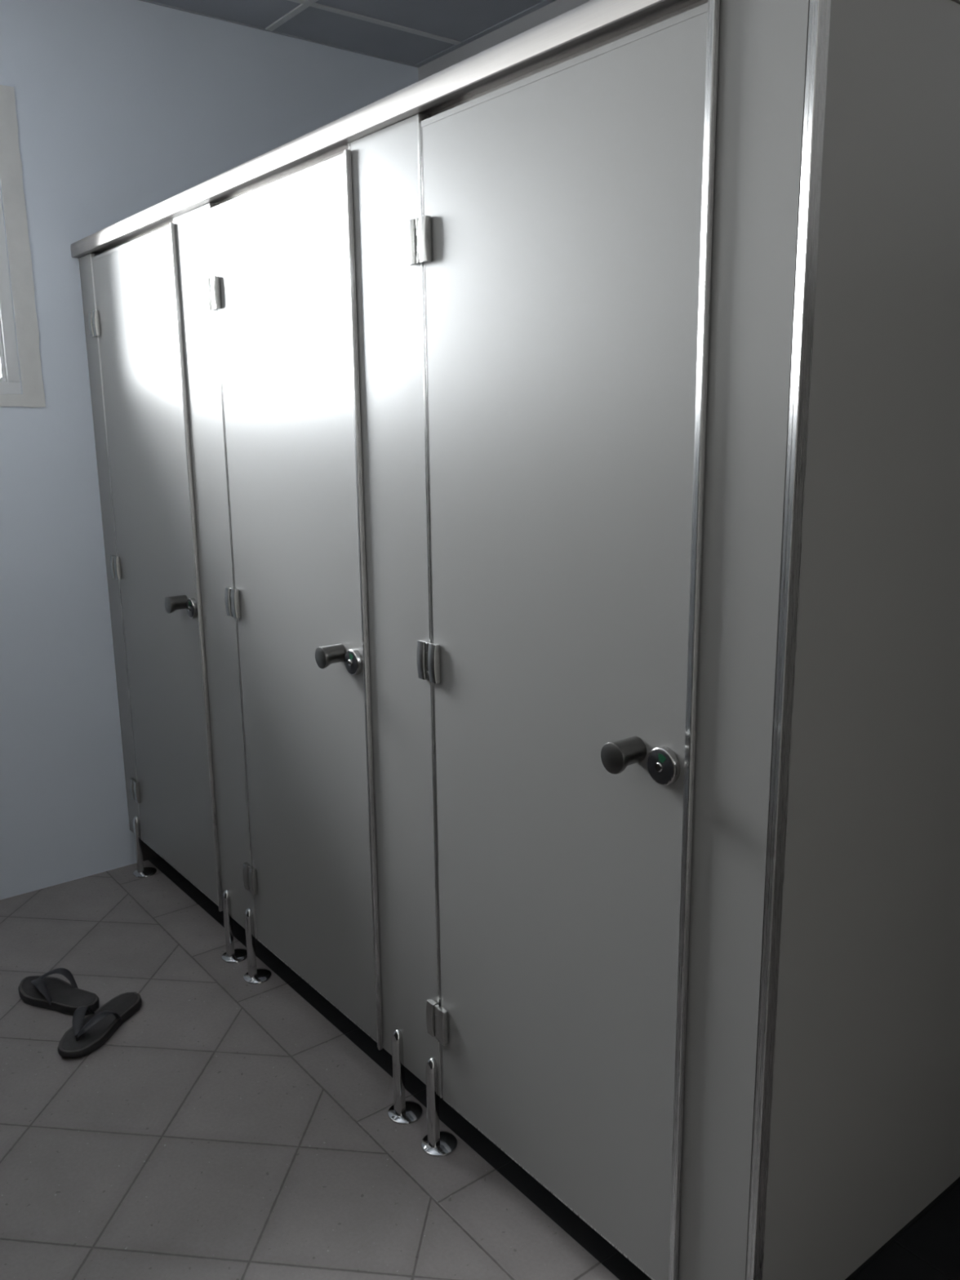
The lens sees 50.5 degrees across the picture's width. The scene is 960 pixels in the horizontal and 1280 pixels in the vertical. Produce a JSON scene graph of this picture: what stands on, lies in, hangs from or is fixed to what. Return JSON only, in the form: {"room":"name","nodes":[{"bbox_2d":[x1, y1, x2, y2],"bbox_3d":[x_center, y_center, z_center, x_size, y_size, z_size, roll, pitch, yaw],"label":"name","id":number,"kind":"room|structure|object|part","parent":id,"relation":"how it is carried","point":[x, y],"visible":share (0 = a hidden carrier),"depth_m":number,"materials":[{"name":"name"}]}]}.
{"room":"public restroom","nodes":[
{"label":"public restroom","id":0,"kind":"room"},
{"bbox_2d":[0,0,418,900],"bbox_3d":[-1.303,-0.583,3.296,2.565,2.719,0.280,-10,15,-37],"label":"wall","id":1,"kind":"structure","parent":0,"point":[124,108],"depth_m":3.17,"materials":[{"name":"paint"}]},
{"bbox_2d":[0,84,45,407],"bbox_3d":[-1.705,-1.080,2.739,0.925,0.890,0.080,-10,15,-37],"label":"window","id":2,"kind":"structure","parent":1,"relation":"in","point":[19,251],"depth_m":2.98,"materials":[{"name":"paint"}]},
{"bbox_3d":[-1.708,-1.080,2.742,0.800,0.812,0.071,-10,15,-37],"label":"frame","id":3,"kind":"part","parent":2,"relation":"part of","materials":[{"name":"plastic"}]},
{"bbox_2d":[138,0,556,67],"bbox_3d":[-0.004,-1.589,1.356,2.565,0.035,4.000,-10,15,-37],"label":"ceiling","id":4,"kind":"structure","parent":0,"point":[416,33],"depth_m":3.24,"materials":[{"name":"grey tile"}]},
{"bbox_2d":[0,856,959,1279],"bbox_3d":[0.030,1.112,1.933,2.565,0.060,4.000,-10,15,-37],"label":"floor","id":5,"kind":"structure","parent":0,"point":[230,1127],"depth_m":2.12,"materials":[{"name":"tile"}]},
{"bbox_2d":[18,968,99,1015],"bbox_3d":[-1.102,0.909,2.653,0.271,0.063,0.106,6,14,29],"label":"flip flop","id":6,"kind":"object","parent":5,"relation":"on","point":[44,991],"visible":0.94,"depth_m":2.64,"materials":[{"name":"black rubber"}]},
{"bbox_2d":[57,991,142,1057],"bbox_3d":[-0.942,0.934,2.523,0.106,0.063,0.272,3,13,18],"label":"flip flop","id":7,"kind":"object","parent":5,"relation":"on","point":[87,1034],"visible":1,"depth_m":2.48,"materials":[{"name":"black rubber"}]},
{"bbox_2d":[78,253,156,877],"bbox_3d":[-1.151,-0.183,3.230,0.076,1.960,0.133,-10,15,-37],"label":"panel","id":8,"kind":"object","parent":5,"relation":"on","point":[85,262],"visible":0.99,"depth_m":3.21,"materials":[{"name":"grey laminate"}]},
{"bbox_3d":[-1.135,0.679,3.381,0.017,0.199,0.025,-10,15,-37],"label":"support leg","id":9,"kind":"part","parent":8,"relation":"part of","materials":[{"name":"silver metal"}]},
{"bbox_2d":[88,222,222,911],"bbox_3d":[-0.948,-0.179,2.934,0.081,1.822,0.668,-10,15,-37],"label":"door","id":10,"kind":"structure","parent":8,"relation":"attached to","point":[136,320],"depth_m":2.90,"materials":[{"name":"grey laminate"}]},
{"bbox_3d":[-0.822,-0.097,2.761,0.051,0.046,0.046,-10,15,-37],"label":"door knob","id":11,"kind":"part","parent":10,"relation":"part of","materials":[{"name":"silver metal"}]},
{"bbox_2d":[173,202,271,983],"bbox_3d":[-0.663,-0.058,2.616,0.076,1.960,0.233,-10,15,-37],"label":"panel","id":12,"kind":"object","parent":5,"relation":"on","point":[193,236],"visible":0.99,"depth_m":2.59,"materials":[{"name":"grey laminate"}]},
{"bbox_3d":[-0.702,0.789,2.837,0.017,0.199,0.025,-10,15,-37],"label":"support leg","id":13,"kind":"part","parent":12,"relation":"part of","materials":[{"name":"silver metal"}]},
{"bbox_3d":[-0.616,0.811,2.729,0.017,0.199,0.025,-10,15,-37],"label":"support leg","id":14,"kind":"part","parent":12,"relation":"part of","materials":[{"name":"silver metal"}]},
{"bbox_2d":[204,149,382,1050],"bbox_3d":[-0.430,-0.047,2.283,0.081,1.822,0.650,-10,15,-37],"label":"door","id":15,"kind":"structure","parent":12,"relation":"attached to","point":[282,291],"depth_m":2.24,"materials":[{"name":"grey laminate"}]},
{"bbox_3d":[-0.309,0.033,2.118,0.051,0.046,0.046,-10,15,-37],"label":"door knob","id":16,"kind":"part","parent":15,"relation":"part of","materials":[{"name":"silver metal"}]},
{"bbox_2d":[71,0,707,257],"bbox_3d":[-0.411,-0.959,2.087,0.067,0.063,2.567,-10,15,-37],"label":"rail","id":17,"kind":"object","parent":12,"relation":"attached to","point":[593,24],"visible":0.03,"depth_m":1.63,"materials":[{"name":"grey metal"}]},
{"bbox_2d":[347,113,457,1156],"bbox_3d":[-0.148,0.073,1.970,0.076,1.960,0.242,-10,15,-37],"label":"panel","id":18,"kind":"object","parent":5,"relation":"on","point":[386,163],"visible":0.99,"depth_m":1.93,"materials":[{"name":"grey laminate"}]},
{"bbox_3d":[-0.175,0.924,2.176,0.017,0.199,0.025,-10,15,-37],"label":"support leg","id":19,"kind":"part","parent":18,"relation":"part of","materials":[{"name":"silver metal"}]},
{"bbox_3d":[-0.098,0.944,2.078,0.017,0.199,0.025,-10,15,-37],"label":"support leg","id":20,"kind":"part","parent":18,"relation":"part of","materials":[{"name":"silver metal"}]},
{"bbox_2d":[405,0,719,1279],"bbox_3d":[0.087,0.085,1.634,0.081,1.822,0.652,-10,15,-37],"label":"door","id":21,"kind":"structure","parent":18,"relation":"attached to","point":[562,238],"depth_m":1.56,"materials":[{"name":"grey laminate"}]},
{"bbox_3d":[0.208,0.166,1.468,0.051,0.046,0.046,-10,15,-37],"label":"door knob","id":22,"kind":"part","parent":21,"relation":"part of","materials":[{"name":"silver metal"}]},
{"bbox_2d":[677,0,809,1279],"bbox_3d":[0.336,0.197,1.362,0.076,1.960,0.132,-10,15,-37],"label":"panel","id":23,"kind":"object","parent":5,"relation":"on","point":[762,44],"visible":0.92,"depth_m":1.30,"materials":[{"name":"grey laminate"}]},
{"bbox_2d":[746,0,831,1279],"bbox_3d":[0.381,0.209,1.304,0.022,1.960,0.016,-10,15,-37],"label":"trim","id":24,"kind":"structure","parent":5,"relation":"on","point":[819,20],"depth_m":1.24,"materials":[{"name":"metal"}]},
{"bbox_2d":[417,0,591,80],"bbox_3d":[1.008,-0.445,2.511,0.100,2.719,4.380,-10,15,-37],"label":"wall","id":25,"kind":"structure","parent":0,"point":[557,7],"depth_m":3.32,"materials":[{"name":"paint"}]},
{"bbox_2d":[762,0,959,1279],"bbox_3d":[0.875,0.040,1.673,1.246,1.876,0.037,-10,15,-37],"label":"panel","id":26,"kind":"object","parent":25,"relation":"attached to","point":[864,1134],"visible":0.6,"depth_m":1.39,"materials":[{"name":"grey laminate"}]},
{"bbox_3d":[0.870,-0.859,1.486,1.231,0.040,0.037,-10,15,-37],"label":"rail","id":27,"kind":"part","parent":26,"relation":"part of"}
]}

